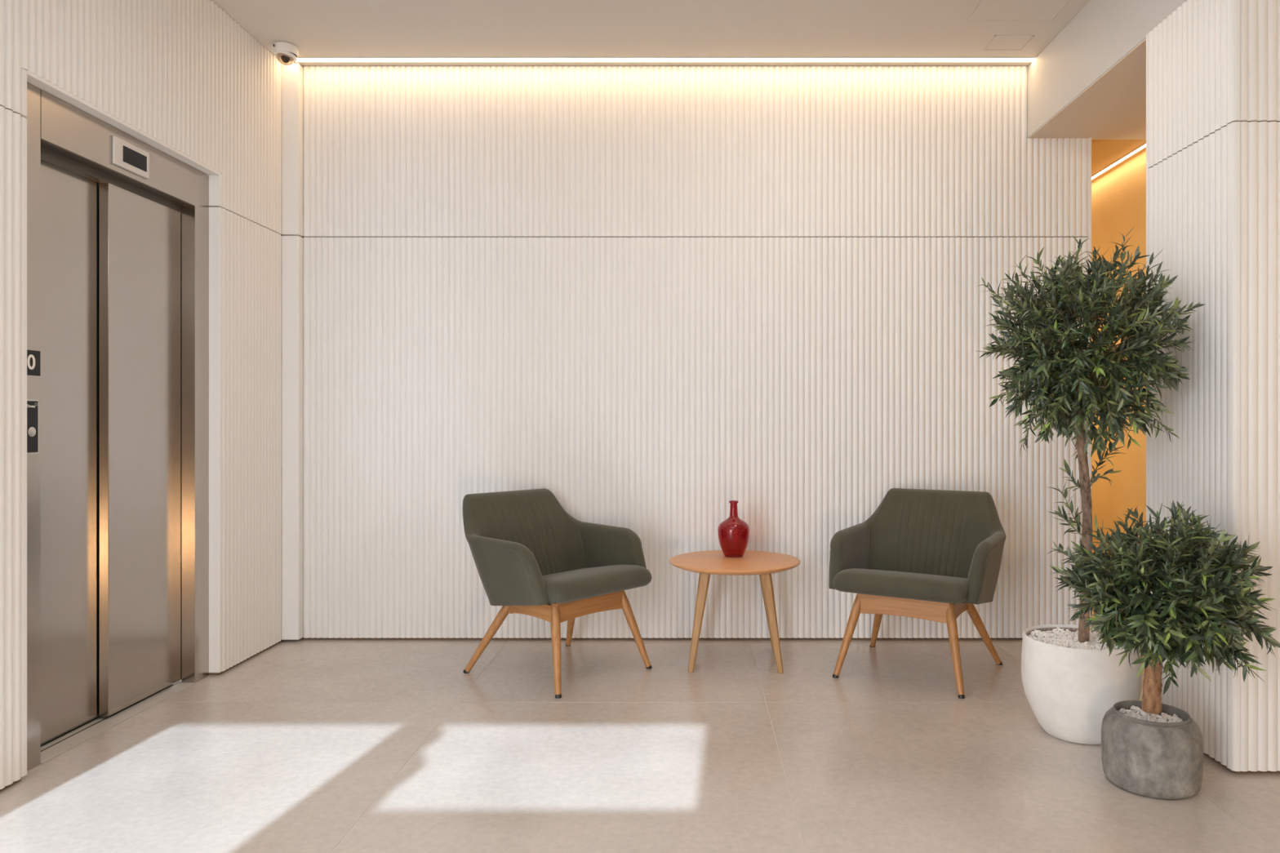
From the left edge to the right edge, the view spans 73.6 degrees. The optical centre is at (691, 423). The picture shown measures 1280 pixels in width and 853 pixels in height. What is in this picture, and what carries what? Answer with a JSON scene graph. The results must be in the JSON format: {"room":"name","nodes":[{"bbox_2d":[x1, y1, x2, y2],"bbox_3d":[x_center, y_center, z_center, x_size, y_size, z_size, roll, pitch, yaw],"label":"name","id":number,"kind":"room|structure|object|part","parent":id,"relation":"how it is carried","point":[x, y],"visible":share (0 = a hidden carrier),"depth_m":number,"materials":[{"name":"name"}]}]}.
{"room":"elevator lobby","nodes":[
{"label":"elevator lobby","id":0,"kind":"room"},
{"bbox_2d":[0,0,283,791],"bbox_3d":[-2.130,-0.352,2.360,0.200,2.885,4.120,0,0,0],"label":"wall","id":1,"kind":"structure","parent":0,"point":[184,79],"depth_m":3.57,"materials":[{"name":"beige"}]},
{"bbox_3d":[-2.038,-1.366,1.456,0.016,0.855,2.273,0,0,0],"label":"fluted panel","id":2,"kind":"part","parent":1,"relation":"part of","materials":[{"name":"white"}]},
{"bbox_3d":[-2.038,0.072,1.456,0.016,2.012,2.273,0,0,0],"label":"fluted panel","id":3,"kind":"part","parent":1,"relation":"part of","materials":[{"name":"white wood"}]},
{"bbox_2d":[23,82,208,770],"bbox_3d":[-2.144,0.011,3.147,0.151,2.158,1.061,0,0,0],"label":"elevator","id":4,"kind":"object","parent":1,"relation":"attached to","point":[117,225],"visible":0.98,"depth_m":3.14,"materials":[{"name":"metal"}]},
{"bbox_3d":[-2.079,0.011,2.684,0.003,0.173,0.066,0,0,0],"label":"call panel","id":5,"kind":"part","parent":4,"relation":"part of","materials":[{"name":"black metal"}]},
{"bbox_3d":[-2.076,0.011,2.683,0.002,0.162,0.055,0,0,0],"label":"plate","id":6,"kind":"part","parent":4,"relation":"part of","materials":[{"name":"black"}]},
{"bbox_3d":[-2.078,-0.191,2.684,0.004,0.079,0.077,0,0,0],"label":"number plate","id":7,"kind":"part","parent":4,"relation":"part of","materials":[{"name":"black plastic"}]},
{"bbox_3d":[-2.191,0.090,2.917,0.029,1.971,0.456,0,0,0],"label":"door panel","id":8,"kind":"part","parent":4,"relation":"part of","materials":[{"name":"metal"}]},
{"bbox_3d":[-2.155,-0.896,3.174,0.039,0.028,1.009,0,0,0],"label":"head rail","id":9,"kind":"part","parent":4,"relation":"part of","materials":[{"name":"grey metal"}]},
{"bbox_3d":[-2.140,1.088,3.152,0.129,0.004,0.843,0,0,0],"label":"sill","id":10,"kind":"part","parent":4,"relation":"part of","materials":[{"name":"silver metal"}]},
{"bbox_3d":[-2.155,0.090,3.368,0.035,1.971,0.476,0,0,0],"label":"door panel","id":11,"kind":"part","parent":4,"relation":"part of","materials":[{"name":"metal"}]},
{"bbox_3d":[-2.038,-1.438,3.147,0.016,0.711,1.109,0,0,0],"label":"fluted panel","id":12,"kind":"part","parent":1,"relation":"part of","materials":[{"name":"white"}]},
{"bbox_3d":[-2.038,-1.366,3.969,0.016,0.855,0.534,0,0,0],"label":"fluted panel","id":13,"kind":"part","parent":1,"relation":"part of","materials":[{"name":"white"}]},
{"bbox_3d":[-2.038,0.072,3.969,0.016,2.012,0.534,0,0,0],"label":"fluted panel","id":14,"kind":"part","parent":1,"relation":"part of","materials":[{"name":"white wood"}]},
{"bbox_2d":[0,607,1279,852],"bbox_3d":[0.300,1.140,2.875,7.800,0.100,8.250,0,0,0],"label":"floor","id":15,"kind":"structure","parent":0,"point":[298,746],"depth_m":2.74,"materials":[{"name":"grey tile"}]},
{"bbox_2d":[462,488,652,697],"bbox_3d":[-0.607,0.707,3.801,0.698,0.775,0.689,0,0,40],"label":"armchair","id":16,"kind":"object","parent":15,"relation":"on","point":[531,557],"visible":1,"depth_m":3.76,"materials":[{"name":"green fabric"}]},
{"bbox_3d":[-0.874,0.917,3.716,0.233,0.342,0.040,0,0,6],"label":"leg","id":17,"kind":"part","parent":16,"relation":"part of","materials":[{"name":"brown wood"}]},
{"bbox_3d":[-0.673,0.785,3.605,0.307,0.074,0.030,0,0,40],"label":"rail","id":18,"kind":"part","parent":16,"relation":"part of","materials":[{"name":"brown wood"}]},
{"bbox_3d":[-0.546,0.909,3.457,0.039,0.353,0.157,0,0,-14],"label":"leg","id":19,"kind":"part","parent":16,"relation":"part of","materials":[{"name":"brown wood"}]},
{"bbox_3d":[-0.569,0.917,4.079,0.040,0.342,0.233,0,0,-16],"label":"leg","id":20,"kind":"part","parent":16,"relation":"part of","materials":[{"name":"brown wood"}]},
{"bbox_3d":[-0.431,0.779,3.654,0.022,0.090,0.394,0,0,40],"label":"rail","id":21,"kind":"part","parent":16,"relation":"part of","materials":[{"name":"brown wood"}]},
{"bbox_2d":[542,564,652,604],"bbox_3d":[-0.510,0.696,3.720,0.445,0.132,0.552,0,0,40],"label":"seat cushion","id":22,"kind":"object","parent":16,"relation":"on","point":[561,584],"depth_m":3.60,"materials":[{"name":"green fabric"}]},
{"bbox_3d":[-0.257,0.909,3.801,0.157,0.353,0.039,0,0,4],"label":"leg","id":23,"kind":"part","parent":16,"relation":"part of","materials":[{"name":"brown wood"}]},
{"bbox_2d":[669,550,800,673],"bbox_3d":[0.200,0.858,3.920,0.600,0.465,0.600,0,0,2],"label":"side table","id":24,"kind":"object","parent":15,"relation":"on","point":[762,563],"visible":0.98,"depth_m":3.75,"materials":[{"name":"brown wood"}]},
{"bbox_3d":[0.037,0.872,3.774,0.102,0.437,0.094,0,0,2],"label":"leg","id":25,"kind":"part","parent":24,"relation":"part of","materials":[{"name":"brown wood"}]},
{"bbox_2d":[717,500,750,557],"bbox_3d":[0.200,0.494,4.005,0.151,0.260,0.151,0,0,0],"label":"vase","id":26,"kind":"object","parent":24,"relation":"on","point":[733,533],"visible":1,"depth_m":3.96,"materials":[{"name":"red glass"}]},
{"bbox_3d":[0.363,0.872,4.069,0.130,0.437,0.057,0,0,-43],"label":"leg","id":27,"kind":"part","parent":24,"relation":"part of","materials":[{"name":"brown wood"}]},
{"bbox_3d":[0.353,0.872,3.762,0.057,0.437,0.130,0,0,-44],"label":"leg","id":28,"kind":"part","parent":24,"relation":"part of","materials":[{"name":"brown wood"}]},
{"bbox_2d":[828,488,1005,698],"bbox_3d":[1.014,0.707,3.802,0.689,0.775,0.698,0,0,31],"label":"armchair","id":29,"kind":"object","parent":15,"relation":"on","point":[933,555],"visible":1,"depth_m":3.83,"materials":[{"name":"green fabric"}]},
{"bbox_3d":[0.683,0.909,3.688,0.157,0.353,0.039,0,0,-23],"label":"leg","id":30,"kind":"part","parent":29,"relation":"part of","materials":[{"name":"brown wood"}]},
{"bbox_3d":[0.887,0.917,4.052,0.040,0.342,0.233,0,0,-3],"label":"leg","id":31,"kind":"part","parent":29,"relation":"part of","materials":[{"name":"brown wood"}]},
{"bbox_2d":[832,568,968,604],"bbox_3d":[0.949,0.696,3.693,0.552,0.132,0.445,0,0,31],"label":"seat cushion","id":32,"kind":"object","parent":29,"relation":"on","point":[871,585],"depth_m":3.55,"materials":[{"name":"green fabric"}]},
{"bbox_3d":[0.896,0.779,3.605,0.394,0.090,0.022,0,0,31],"label":"rail","id":33,"kind":"part","parent":29,"relation":"part of","materials":[{"name":"brown wood"}]},
{"bbox_3d":[1.068,0.909,3.457,0.039,0.353,0.157,0,0,-5],"label":"leg","id":34,"kind":"part","parent":29,"relation":"part of","materials":[{"name":"brown wood"}]},
{"bbox_3d":[1.140,0.785,3.637,0.022,0.074,0.307,0,0,29],"label":"rail","id":35,"kind":"part","parent":29,"relation":"part of","materials":[{"name":"brown wood"}]},
{"bbox_3d":[1.294,0.917,3.808,0.233,0.342,0.040,0,0,-25],"label":"leg","id":36,"kind":"part","parent":29,"relation":"part of","materials":[{"name":"brown wood"}]},
{"bbox_2d":[977,224,1204,744],"bbox_3d":[1.325,0.229,2.881,0.662,1.723,0.721,0,0,0],"label":"tree","id":37,"kind":"object","parent":15,"relation":"on","point":[1069,685],"visible":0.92,"depth_m":2.82,"materials":[{"name":"green plant"}]},
{"bbox_3d":[1.366,0.920,3.000,0.385,0.340,0.385,0,0,0],"label":"pot","id":38,"kind":"part","parent":37,"relation":"part of","materials":[{"name":"white ceramic"}]},
{"bbox_2d":[1047,501,1279,799],"bbox_3d":[1.385,0.654,2.470,0.591,0.872,0.588,0,0,0],"label":"tree","id":39,"kind":"object","parent":15,"relation":"on","point":[1151,748],"visible":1,"depth_m":2.41,"materials":[{"name":"green plant"}]},
{"bbox_3d":[1.393,0.987,2.585,0.273,0.206,0.273,0,0,0],"label":"pot","id":40,"kind":"part","parent":39,"relation":"part of","materials":[{"name":"grey concrete"}]},
{"bbox_2d":[211,0,1089,66],"bbox_3d":[0.300,-1.855,1.590,7.800,0.120,5.680,0,0,0],"label":"ceiling","id":41,"kind":"structure","parent":0,"point":[317,28],"depth_m":3.88,"materials":[{"name":"grey paint"}]},
{"bbox_2d":[271,40,298,66],"bbox_3d":[-1.930,-1.750,4.060,0.116,0.091,0.116,0,0,0],"label":"security camera","id":42,"kind":"object","parent":41,"relation":"attached to","point":[286,53],"visible":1,"depth_m":4.03,"materials":[{"name":"white plastic"}]},
{"bbox_2d":[295,57,1035,62],"bbox_3d":[-0.157,-1.792,4.210,3.686,0.007,0.051,0,0,0],"label":"led strip","id":43,"kind":"object","parent":41,"relation":"attached to","point":[299,59],"visible":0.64,"depth_m":4.20,"materials":[{"name":"white plastic"}]},
{"bbox_2d":[983,35,1034,50],"bbox_3d":[1.496,-1.794,4.024,0.183,0.003,0.152,0,0,0],"label":"access panel","id":44,"kind":"object","parent":41,"relation":"attached to","point":[998,42],"visible":1,"depth_m":4.02,"materials":[{"name":"grey paint"}]},
{"bbox_2d":[965,0,1071,21],"bbox_3d":[1.417,-1.794,3.576,0.385,0.003,0.453,0,0,0],"label":"access panel","id":45,"kind":"object","parent":41,"relation":"attached to","point":[984,10],"visible":1,"depth_m":3.70,"materials":[{"name":"grey paint"}]},
{"bbox_2d":[280,62,1091,639],"bbox_3d":[-0.112,-0.352,4.329,4.237,2.885,0.182,0,0,0],"label":"wall","id":46,"kind":"structure","parent":0,"point":[651,300],"depth_m":4.28,"materials":[{"name":"beige"}]},
{"bbox_3d":[-0.992,-1.365,4.288,1.913,0.854,0.016,0,0,0],"label":"fluted panel","id":47,"kind":"part","parent":46,"relation":"part of","materials":[{"name":"white"}]},
{"bbox_3d":[-0.992,0.072,4.288,1.913,2.012,0.016,0,0,0],"label":"fluted panel","id":48,"kind":"part","parent":46,"relation":"part of","materials":[{"name":"white wood"}]},
{"bbox_3d":[0.827,-1.365,4.288,1.724,0.854,0.016,0,0,0],"label":"fluted panel","id":49,"kind":"part","parent":46,"relation":"part of","materials":[{"name":"white"}]},
{"bbox_3d":[0.980,0.072,4.288,2.030,2.012,0.016,0,0,0],"label":"fluted panel","id":50,"kind":"part","parent":46,"relation":"part of","materials":[{"name":"white wood"}]},
{"bbox_3d":[1.843,-1.185,4.288,0.305,0.494,0.016,0,0,0],"label":"fluted panel","id":51,"kind":"part","parent":46,"relation":"part of","materials":[{"name":"white"}]},
{"bbox_2d":[1027,0,1186,139],"bbox_3d":[2.945,-1.612,3.470,2.510,0.364,1.660,0,0,0],"label":"beam","id":52,"kind":"structure","parent":46,"relation":"attached to","point":[1089,81],"depth_m":3.75,"materials":[{"name":"grey paint"}]},
{"bbox_2d":[1091,150,1146,573],"bbox_3d":[1.595,-0.172,5.126,1.790,2.524,3.948,0,0,0],"label":"wall","id":53,"kind":"structure","parent":0,"point":[1118,197],"depth_m":4.74,"materials":[{"name":"paint"}]},
{"bbox_2d":[1091,139,1146,182],"bbox_3d":[1.595,-1.484,5.701,1.790,0.100,2.798,0,0,0],"label":"ceiling","id":54,"kind":"structure","parent":0,"point":[1104,153],"depth_m":4.52,"materials":[{"name":"paint"}]},
{"bbox_2d":[1091,142,1146,179],"bbox_3d":[2.341,-1.431,5.045,0.030,0.007,3.710,0,0,0],"label":"led strip","id":55,"kind":"object","parent":54,"relation":"attached to","point":[1144,145],"visible":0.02,"depth_m":4.65,"materials":[{"name":"white plastic"}]},
{"bbox_2d":[1146,0,1279,773],"bbox_3d":[2.938,-0.172,2.895,2.523,2.524,0.510,0,0,0],"label":"wall","id":56,"kind":"structure","parent":0,"point":[1213,66],"depth_m":2.69,"materials":[{"name":"beige"}]},
{"bbox_3d":[1.685,0.072,2.896,0.016,2.012,0.488,0,0,0],"label":"fluted panel","id":57,"kind":"part","parent":56,"relation":"part of","materials":[{"name":"white wood"}]},
{"bbox_3d":[1.685,-1.186,2.896,0.016,0.495,0.488,0,0,0],"label":"fluted panel","id":58,"kind":"part","parent":56,"relation":"part of","materials":[{"name":"white"}]},
{"bbox_3d":[2.303,-1.186,2.648,1.208,0.495,0.016,0,0,0],"label":"fluted panel","id":59,"kind":"part","parent":56,"relation":"part of","materials":[{"name":"white"}]},
{"bbox_3d":[2.303,0.072,2.648,1.208,2.012,0.016,0,0,0],"label":"fluted panel","id":60,"kind":"part","parent":56,"relation":"part of","materials":[{"name":"white wood"}]}
]}

